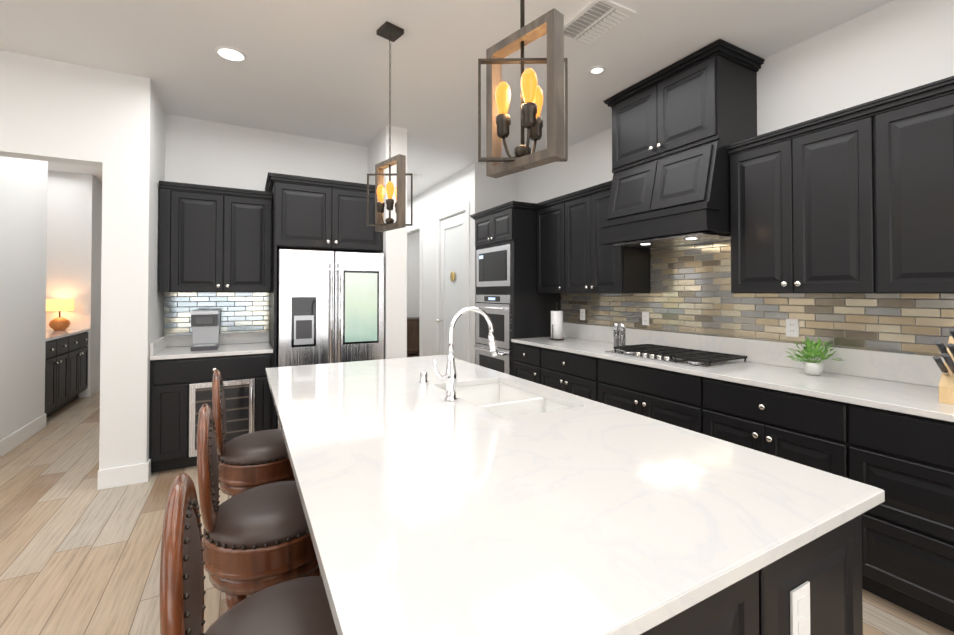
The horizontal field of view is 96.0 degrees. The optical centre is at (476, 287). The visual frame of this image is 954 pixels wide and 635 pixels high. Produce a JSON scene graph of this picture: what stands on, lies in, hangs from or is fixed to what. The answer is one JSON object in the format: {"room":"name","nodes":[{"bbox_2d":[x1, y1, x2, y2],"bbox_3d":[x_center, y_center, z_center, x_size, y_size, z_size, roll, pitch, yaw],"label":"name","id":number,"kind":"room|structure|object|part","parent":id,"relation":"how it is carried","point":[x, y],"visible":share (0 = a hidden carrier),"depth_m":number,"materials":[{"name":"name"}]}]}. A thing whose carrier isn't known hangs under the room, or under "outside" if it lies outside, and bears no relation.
{"room":"kitchen","nodes":[
{"label":"kitchen","id":0,"kind":"room"},
{"bbox_2d":[0,156,47,439],"bbox_3d":[-4.078,-0.060,3.600,0.100,3.000,1.970,0,-1,-29],"label":"wall","id":1,"kind":"structure","parent":0,"point":[23,220],"depth_m":4.01,"materials":[{"name":"white paint"}]},
{"bbox_2d":[0,413,45,457],"bbox_3d":[-4.027,1.370,3.609,0.015,0.140,1.970,0,-1,-29],"label":"baseboard","id":2,"kind":"structure","parent":1,"relation":"attached to","point":[12,441],"depth_m":3.98,"materials":[{"name":"white wood"}]},
{"bbox_2d":[0,50,103,166],"bbox_3d":[-3.124,-1.234,2.928,0.920,0.670,0.150,0,-1,-29],"label":"wall","id":3,"kind":"structure","parent":0,"point":[51,110],"depth_m":2.95,"materials":[{"name":"white paint"}]},
{"bbox_2d":[46,170,94,395],"bbox_3d":[-5.535,-0.033,5.694,0.660,3.000,0.100,0,-1,-29],"label":"wall","id":4,"kind":"structure","parent":0,"point":[70,238],"depth_m":5.72,"materials":[{"name":"white paint"}]},
{"bbox_2d":[79,386,89,397],"bbox_3d":[-5.507,1.396,5.625,0.660,0.140,0.015,0,-1,-29],"label":"baseboard","id":5,"kind":"structure","parent":4,"relation":"attached to","point":[85,393],"depth_m":5.76,"materials":[{"name":"white wood"}]},
{"bbox_2d":[81,305,87,312],"bbox_3d":[-5.270,0.288,5.769,0.070,0.116,0.012,0,-1,-29],"label":"light switch","id":6,"kind":"object","parent":4,"relation":"attached to","point":[84,308],"visible":1,"depth_m":5.77,"materials":[{"name":"white plastic"}]},
{"bbox_2d":[92,177,101,394],"bbox_3d":[-5.408,-0.029,6.047,0.100,3.000,0.400,0,-1,-29],"label":"wall","id":7,"kind":"structure","parent":0,"point":[97,285],"depth_m":6.05,"materials":[{"name":"white paint"}]},
{"bbox_2d":[99,70,165,469],"bbox_3d":[-2.737,-0.062,3.447,0.270,3.000,0.720,0,-1,-29],"label":"wall","id":8,"kind":"structure","parent":0,"point":[132,296],"depth_m":3.14,"materials":[{"name":"white paint"}]},
{"bbox_2d":[97,462,148,489],"bbox_3d":[-2.557,1.364,3.108,0.290,0.140,0.015,0,-1,-29],"label":"baseboard","id":9,"kind":"structure","parent":8,"relation":"attached to","point":[122,476],"depth_m":3.10,"materials":[{"name":"white wood"}]},
{"bbox_2d":[147,459,150,478],"bbox_3d":[-2.460,1.365,3.218,0.015,0.140,0.085,0,-1,-29],"label":"baseboard","id":10,"kind":"structure","parent":8,"relation":"attached to","point":[149,460],"depth_m":3.22,"materials":[{"name":"white wood"}]},
{"bbox_2d":[150,336,164,355],"bbox_3d":[-2.617,0.474,3.530,0.022,0.099,0.623,0,-1,-29],"label":"backsplash","id":11,"kind":"structure","parent":8,"relation":"attached to","point":[155,346],"depth_m":3.42,"materials":[{"name":"white stone"}]},
{"bbox_2d":[165,114,367,342],"bbox_3d":[-2.045,-0.051,4.289,2.290,3.000,0.100,0,-1,-29],"label":"wall","id":12,"kind":"structure","parent":0,"point":[204,152],"depth_m":4.15,"materials":[{"name":"white paint"}]},
{"bbox_2d":[159,184,272,295],"bbox_3d":[-2.326,-0.399,3.877,0.836,0.885,0.356,0,-1,-29],"label":"upper cabinet","id":13,"kind":"object","parent":12,"relation":"attached to","point":[218,239],"depth_m":3.71,"materials":[{"name":"black paint"}]},
{"bbox_2d":[164,292,269,335],"bbox_3d":[-2.414,0.227,4.021,0.846,0.404,0.012,0,-1,-29],"label":"tile backsplash","id":14,"kind":"structure","parent":12,"relation":"attached to","point":[242,312],"depth_m":4.03,"materials":[{"name":"tile"}]},
{"bbox_2d":[165,332,268,347],"bbox_3d":[-2.410,0.480,4.011,0.846,0.099,0.023,0,-1,-29],"label":"backsplash","id":15,"kind":"structure","parent":12,"relation":"attached to","point":[250,337],"depth_m":4.05,"materials":[{"name":"white stone"}]},
{"bbox_2d":[269,176,382,252],"bbox_3d":[-1.473,-0.650,4.196,0.956,0.595,0.616,0,-1,-29],"label":"upper cabinet","id":16,"kind":"object","parent":12,"relation":"attached to","point":[321,215],"depth_m":3.90,"materials":[{"name":"black paint"}]},
{"bbox_2d":[368,125,406,358],"bbox_3d":[-0.941,-0.049,4.434,0.210,3.000,0.700,0,-1,-29],"label":"wall","id":17,"kind":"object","parent":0,"point":[394,251],"visible":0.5,"depth_m":4.13,"materials":[{"name":"white paint"}]},
{"bbox_2d":[407,232,419,317],"bbox_3d":[-1.100,0.026,10.266,2.680,3.000,0.100,0,-1,-29],"label":"wall","id":18,"kind":"structure","parent":0,"point":[413,255],"depth_m":10.00,"materials":[{"name":"white paint"}]},
{"bbox_2d":[407,163,481,363],"bbox_3d":[-0.685,-0.022,6.593,0.100,3.000,2.950,0,-1,-29],"label":"wall","id":19,"kind":"structure","parent":0,"point":[430,204],"depth_m":6.37,"materials":[{"name":"white paint"}]},
{"bbox_2d":[407,222,421,356],"bbox_3d":[-1.135,0.226,7.399,0.118,2.525,1.270,0,-1,-29],"label":"door frame","id":20,"kind":"structure","parent":19,"relation":"attached to","point":[415,228],"depth_m":6.86,"materials":[{"name":"white wood"}]},
{"bbox_2d":[436,212,465,360],"bbox_3d":[-0.350,0.245,5.833,0.132,2.432,0.826,0,-1,-29],"label":"door leaf","id":21,"kind":"structure","parent":19,"relation":"in","point":[453,266],"depth_m":5.84,"materials":[{"name":"white wood"}]},
{"bbox_2d":[436,202,469,361],"bbox_3d":[-0.299,0.197,5.861,0.118,2.545,1.030,0,-1,-29],"label":"door frame","id":22,"kind":"structure","parent":19,"relation":"attached to","point":[455,210],"depth_m":5.90,"materials":[{"name":"white wood"}]},
{"bbox_2d":[0,0,893,200],"bbox_3d":[-1.476,-1.630,2.058,11.200,0.100,15.200,0,-1,-29],"label":"ceiling","id":23,"kind":"structure","parent":0,"point":[318,69],"depth_m":2.87,"materials":[{"name":"white paint"}]},
{"bbox_2d":[214,46,246,61],"bbox_3d":[-1.652,-1.565,2.884,0.190,0.008,0.190,0,-1,-29],"label":"recessed light","id":24,"kind":"object","parent":23,"relation":"in","point":[231,54],"visible":1,"depth_m":2.88,"materials":[{"name":"white glass"}]},
{"bbox_2d":[367,21,412,231],"bbox_3d":[-0.529,-0.962,2.610,0.248,1.221,0.283,0,-1,-29],"label":"pendant light","id":25,"kind":"object","parent":23,"relation":"hanging from","point":[387,30],"visible":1,"depth_m":2.60,"materials":[{"name":"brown wood"}]},
{"bbox_2d":[413,174,421,178],"bbox_3d":[-0.814,-1.513,5.865,0.130,0.034,0.130,0,-1,-29],"label":"smoke detector","id":26,"kind":"object","parent":23,"relation":"attached to","point":[416,176],"visible":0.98,"depth_m":5.83,"materials":[{"name":"white plastic"}]},
{"bbox_2d":[478,0,567,177],"bbox_3d":[0.141,-0.978,1.335,0.248,1.221,0.283,0,-1,-29],"label":"pendant light","id":27,"kind":"object","parent":23,"relation":"hanging from","point":[550,23],"visible":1,"depth_m":1.32,"materials":[{"name":"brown wood"}]},
{"bbox_2d":[588,66,605,74],"bbox_3d":[0.865,-1.563,3.090,0.120,0.008,0.120,0,-1,-29],"label":"recessed light","id":28,"kind":"object","parent":23,"relation":"in","point":[596,70],"visible":1,"depth_m":3.09,"materials":[{"name":"white"}]},
{"bbox_2d":[564,0,636,47],"bbox_3d":[0.691,-1.567,2.552,0.290,0.014,0.390,0,-1,-29],"label":"ceiling vent","id":29,"kind":"object","parent":23,"relation":"in","point":[591,23],"visible":0.9,"depth_m":2.53,"materials":[{"name":"white plastic"}]},
{"bbox_2d":[0,353,953,634],"bbox_3d":[-1.476,1.470,2.018,11.200,0.100,15.200,0,-1,-29],"label":"floor","id":30,"kind":"structure","parent":0,"point":[80,553],"depth_m":2.36,"materials":[{"name":"brown wood"}]},
{"bbox_2d":[45,337,68,417],"bbox_3d":[-4.982,1.010,4.646,0.635,0.882,0.745,0,-1,-29],"label":"base cabinet","id":31,"kind":"object","parent":30,"relation":"on","point":[66,366],"depth_m":4.82,"materials":[{"name":"black paint"}]},
{"bbox_2d":[46,329,84,340],"bbox_3d":[-5.155,0.558,4.982,0.645,0.030,1.490,0,-1,-29],"label":"countertop","id":32,"kind":"structure","parent":31,"relation":"on","point":[49,333],"depth_m":5.22,"materials":[{"name":"white stone"}]},
{"bbox_2d":[46,299,73,330],"bbox_3d":[-5.386,0.349,5.542,0.260,0.400,0.260,0,-1,-29],"label":"table lamp","id":33,"kind":"object","parent":32,"relation":"on","point":[59,322],"visible":0.98,"depth_m":5.47,"materials":[{"name":"ceramic"}]},
{"bbox_2d":[69,329,88,402],"bbox_3d":[-5.337,1.018,5.301,0.635,0.882,0.745,0,-1,-29],"label":"base cabinet","id":34,"kind":"object","parent":30,"relation":"on","point":[78,350],"depth_m":5.44,"materials":[{"name":"black paint"}]},
{"bbox_2d":[149,352,275,472],"bbox_3d":[-2.260,0.999,3.730,0.848,0.882,0.646,0,-1,-29],"label":"base cabinet","id":35,"kind":"object","parent":30,"relation":"on","point":[171,377],"depth_m":3.35,"materials":[{"name":"black paint"}]},
{"bbox_2d":[150,340,272,359],"bbox_3d":[-2.260,0.542,3.734,0.846,0.030,0.652,0,-1,-29],"label":"countertop","id":36,"kind":"structure","parent":35,"relation":"on","point":[224,349],"depth_m":3.58,"materials":[{"name":"white stone"}]},
{"bbox_2d":[190,309,219,350],"bbox_3d":[-2.339,0.360,3.704,0.200,0.330,0.310,0,-1,-29],"label":"coffee maker","id":37,"kind":"object","parent":36,"relation":"on","point":[205,324],"visible":1,"depth_m":3.62,"materials":[{"name":"grey plastic"}]},
{"bbox_2d":[189,378,254,456],"bbox_3d":[-2.049,1.046,3.460,0.455,0.575,0.068,0,-1,-29],"label":"wine cooler","id":38,"kind":"object","parent":35,"relation":"in","point":[239,395],"visible":0.42,"depth_m":3.50,"materials":[{"name":"silver metal"}]},
{"bbox_2d":[160,473,337,634],"bbox_3d":[-0.410,0.891,0.932,0.431,1.026,0.420,0,-1,-29],"label":"stool","id":39,"kind":"object","parent":30,"relation":"on","point":[299,606],"visible":0.81,"depth_m":0.90,"materials":[{"name":"brown leather"}]},
{"bbox_2d":[212,370,294,496],"bbox_3d":[-1.060,0.906,2.127,0.431,1.026,0.420,0,-1,-29],"label":"stool","id":40,"kind":"object","parent":30,"relation":"on","point":[250,460],"visible":0.56,"depth_m":1.96,"materials":[{"name":"brown leather"}]},
{"bbox_2d":[197,403,319,610],"bbox_3d":[-0.716,0.898,1.494,0.431,1.026,0.420,0,-1,-29],"label":"stool","id":41,"kind":"object","parent":30,"relation":"on","point":[256,539],"visible":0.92,"depth_m":1.33,"materials":[{"name":"brown wood"}]},
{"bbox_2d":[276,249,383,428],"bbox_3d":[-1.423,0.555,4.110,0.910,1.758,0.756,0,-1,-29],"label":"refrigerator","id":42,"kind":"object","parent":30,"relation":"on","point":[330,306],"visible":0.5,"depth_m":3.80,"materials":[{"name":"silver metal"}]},
{"bbox_2d":[407,317,418,353],"bbox_3d":[-1.353,1.103,9.756,1.240,0.828,0.510,0,-1,-29],"label":"base cabinet","id":43,"kind":"object","parent":30,"relation":"on","point":[412,335],"visible":0.25,"depth_m":9.44,"materials":[{"name":"brown wood"}]},
{"bbox_2d":[474,203,560,349],"bbox_3d":[0.453,0.295,5.023,0.646,2.323,0.850,0,-1,-29],"label":"tall cabinet","id":44,"kind":"object","parent":30,"relation":"on","point":[513,224],"depth_m":4.61,"materials":[{"name":"black paint"}]},
{"bbox_2d":[473,244,511,374],"bbox_3d":[0.149,0.344,4.857,0.086,1.605,0.750,0,-1,-29],"label":"wall oven","id":45,"kind":"object","parent":44,"relation":"in","point":[493,266],"visible":0.88,"depth_m":4.79,"materials":[{"name":"silver metal"}]},
{"bbox_2d":[510,343,537,382],"bbox_3d":[0.770,1.008,4.430,0.646,0.882,0.468,0,-1,-29],"label":"base cabinet","id":46,"kind":"object","parent":30,"relation":"on","point":[524,359],"depth_m":4.29,"materials":[{"name":"black paint"}]},
{"bbox_2d":[538,347,593,399],"bbox_3d":[1.059,1.001,3.898,0.646,0.882,0.744,0,-1,-29],"label":"base cabinet","id":47,"kind":"object","parent":30,"relation":"on","point":[560,370],"depth_m":3.73,"materials":[{"name":"black paint"}]},
{"bbox_2d":[594,359,697,431],"bbox_3d":[1.450,0.992,3.179,0.646,0.882,0.891,0,-1,-29],"label":"base cabinet","id":48,"kind":"object","parent":30,"relation":"on","point":[670,397],"depth_m":2.98,"materials":[{"name":"black paint"}]},
{"bbox_2d":[654,519,862,634],"bbox_3d":[-0.054,0.975,1.952,0.870,0.882,2.567,0,-1,-29],"label":"kitchen island","id":49,"kind":"object","parent":30,"relation":"on","point":[817,590],"depth_m":0.90,"materials":[{"name":"black paint"}]},
{"bbox_2d":[266,355,884,634],"bbox_3d":[-0.178,0.491,1.894,1.250,0.086,2.610,0,-1,-29],"label":"island countertop","id":50,"kind":"structure","parent":49,"relation":"on","point":[425,513],"depth_m":0.97,"materials":[{"name":"white stone"}]},
{"bbox_3d":[-0.286,0.480,2.302,0.048,0.054,0.048,0,-1,-29],"label":"soap dispenser cap","id":51,"kind":"part","parent":50,"relation":"part of","materials":[{"name":"silver metal"}]},
{"bbox_2d":[433,307,497,400],"bbox_3d":[-0.047,0.295,1.968,0.330,0.415,0.060,0,-1,-29],"label":"faucet","id":52,"kind":"object","parent":50,"relation":"on","point":[450,377],"visible":1,"depth_m":1.92,"materials":[{"name":"silver metal"}]},
{"bbox_2d":[456,379,573,414],"bbox_3d":[0.114,0.646,2.040,0.445,0.245,0.741,0,-1,-29],"label":"sink","id":53,"kind":"object","parent":50,"relation":"in","point":[501,398],"depth_m":2.29,"materials":[{"name":"white ceramic"}]},
{"bbox_2d":[698,375,841,476],"bbox_3d":[1.836,0.982,2.469,0.646,0.882,0.725,0,-1,-29],"label":"base cabinet","id":54,"kind":"object","parent":30,"relation":"on","point":[801,429],"depth_m":2.27,"materials":[{"name":"black paint"}]},
{"bbox_2d":[842,403,953,631],"bbox_3d":[2.188,0.974,1.821,0.646,0.882,0.750,0,-1,-29],"label":"base cabinet","id":55,"kind":"object","parent":30,"relation":"on","point":[908,538],"depth_m":1.83,"materials":[{"name":"black paint"}]},
{"bbox_2d":[511,335,953,422],"bbox_3d":[1.656,0.529,2.786,0.668,0.030,4.217,0,-1,-29],"label":"countertop","id":56,"kind":"structure","parent":55,"relation":"on","point":[880,394],"depth_m":2.33,"materials":[{"name":"white stone"}]},
{"bbox_2d":[550,303,563,339],"bbox_3d":[0.822,0.343,4.420,0.151,0.382,0.150,0,-1,-29],"label":"paper towel holder","id":57,"kind":"object","parent":56,"relation":"on","point":[556,325],"visible":1,"depth_m":4.37,"materials":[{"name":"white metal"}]},
{"bbox_2d":[613,322,618,346],"bbox_3d":[1.223,0.415,3.766,0.052,0.222,0.052,0,-1,-29],"label":"salt grinder","id":58,"kind":"object","parent":56,"relation":"on","point":[616,332],"visible":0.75,"depth_m":3.75,"materials":[{"name":"silver metal"}]},
{"bbox_2d":[619,323,625,345],"bbox_3d":[1.257,0.414,3.705,0.052,0.222,0.052,0,-1,-29],"label":"pepper grinder","id":59,"kind":"object","parent":56,"relation":"on","point":[622,328],"visible":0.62,"depth_m":3.69,"materials":[{"name":"silver metal"}]},
{"bbox_2d":[605,344,750,368],"bbox_3d":[1.453,0.496,3.196,0.510,0.045,0.850,0,-1,-29],"label":"cooktop","id":60,"kind":"object","parent":56,"relation":"in","point":[701,359],"visible":1,"depth_m":3.04,"materials":[{"name":"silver metal"}]},
{"bbox_2d":[785,337,841,375],"bbox_3d":[1.973,0.402,2.514,0.281,0.216,0.293,0,-1,-29],"label":"potted plant","id":61,"kind":"object","parent":56,"relation":"on","point":[814,367],"visible":1,"depth_m":2.49,"materials":[{"name":"green plant"}]},
{"bbox_2d":[933,328,953,404],"bbox_3d":[2.107,0.333,1.852,0.355,0.336,0.132,0,-1,-29],"label":"knife block","id":62,"kind":"object","parent":56,"relation":"on","point":[946,388],"visible":1,"depth_m":1.85,"materials":[{"name":"brown wood"}]},
{"bbox_2d":[482,164,517,210],"bbox_3d":[0.316,-0.035,5.516,0.630,3.000,0.100,0,-1,-29],"label":"wall","id":63,"kind":"structure","parent":0,"point":[499,191],"depth_m":5.45,"materials":[{"name":"white paint"}]},
{"bbox_2d":[518,0,953,355],"bbox_3d":[2.876,-0.089,1.359,0.100,3.000,9.850,0,-1,-29],"label":"wall","id":64,"kind":"structure","parent":0,"point":[892,47],"depth_m":2.58,"materials":[{"name":"white paint"}]},
{"bbox_2d":[534,199,561,294],"bbox_3d":[0.902,-0.407,4.520,0.345,0.933,0.468,0,-1,-29],"label":"upper cabinet","id":65,"kind":"object","parent":64,"relation":"attached to","point":[547,216],"depth_m":4.46,"materials":[{"name":"black paint"}]},
{"bbox_2d":[562,187,650,292],"bbox_3d":[1.189,-0.414,3.993,0.345,0.933,0.732,0,-1,-29],"label":"upper cabinet","id":66,"kind":"object","parent":64,"relation":"attached to","point":[587,267],"depth_m":3.89,"materials":[{"name":"black paint"}]},
{"bbox_2d":[598,43,761,250],"bbox_3d":[1.480,-0.942,3.229,0.570,1.175,0.888,0,-1,-29],"label":"range hood","id":67,"kind":"object","parent":64,"relation":"attached to","point":[674,130],"depth_m":2.97,"materials":[{"name":"black paint"}]},
{"bbox_2d":[650,241,730,290],"bbox_3d":[1.729,-0.157,3.354,0.012,0.363,0.888,0,-1,-29],"label":"tile backsplash","id":68,"kind":"structure","parent":64,"relation":"attached to","point":[702,267],"depth_m":3.39,"materials":[{"name":"tile"}]},
{"bbox_2d":[563,323,943,386],"bbox_3d":[1.939,0.438,2.941,0.024,0.154,4.217,0,-1,-29],"label":"backsplash","id":69,"kind":"structure","parent":64,"relation":"attached to","point":[900,367],"depth_m":2.80,"materials":[{"name":"white stone"}]},
{"bbox_2d":[561,291,953,356],"bbox_3d":[1.942,0.190,2.957,0.012,0.341,4.197,0,-1,-29],"label":"tile backsplash","id":70,"kind":"structure","parent":64,"relation":"attached to","point":[915,323],"depth_m":2.79,"materials":[{"name":"tile"}]},
{"bbox_2d":[580,309,584,319],"bbox_3d":[1.101,0.281,4.482,0.007,0.116,0.072,0,-1,-29],"label":"electrical outlet","id":71,"kind":"object","parent":70,"relation":"attached to","point":[582,314],"visible":1,"depth_m":4.48,"materials":[{"name":"white plastic"}]},
{"bbox_2d":[642,312,648,324],"bbox_3d":[1.484,0.272,3.779,0.007,0.116,0.072,0,-1,-29],"label":"electrical outlet","id":72,"kind":"object","parent":70,"relation":"attached to","point":[645,318],"visible":1,"depth_m":3.78,"materials":[{"name":"white plastic"}]},
{"bbox_2d":[786,319,798,336],"bbox_3d":[2.033,0.259,2.768,0.007,0.116,0.072,0,-1,-29],"label":"electrical outlet","id":73,"kind":"object","parent":70,"relation":"attached to","point":[792,327],"visible":1,"depth_m":2.77,"materials":[{"name":"white plastic"}]},
{"bbox_2d":[726,107,869,292],"bbox_3d":[1.968,-0.432,2.559,0.345,0.933,0.732,0,-1,-29],"label":"upper cabinet","id":74,"kind":"object","parent":64,"relation":"attached to","point":[856,199],"depth_m":2.43,"materials":[{"name":"black paint"}]},
{"bbox_2d":[866,79,953,293],"bbox_3d":[2.320,-0.440,1.912,0.345,0.933,0.740,0,-1,-29],"label":"upper cabinet","id":75,"kind":"object","parent":64,"relation":"attached to","point":[910,138],"depth_m":2.03,"materials":[{"name":"black paint"}]}
]}

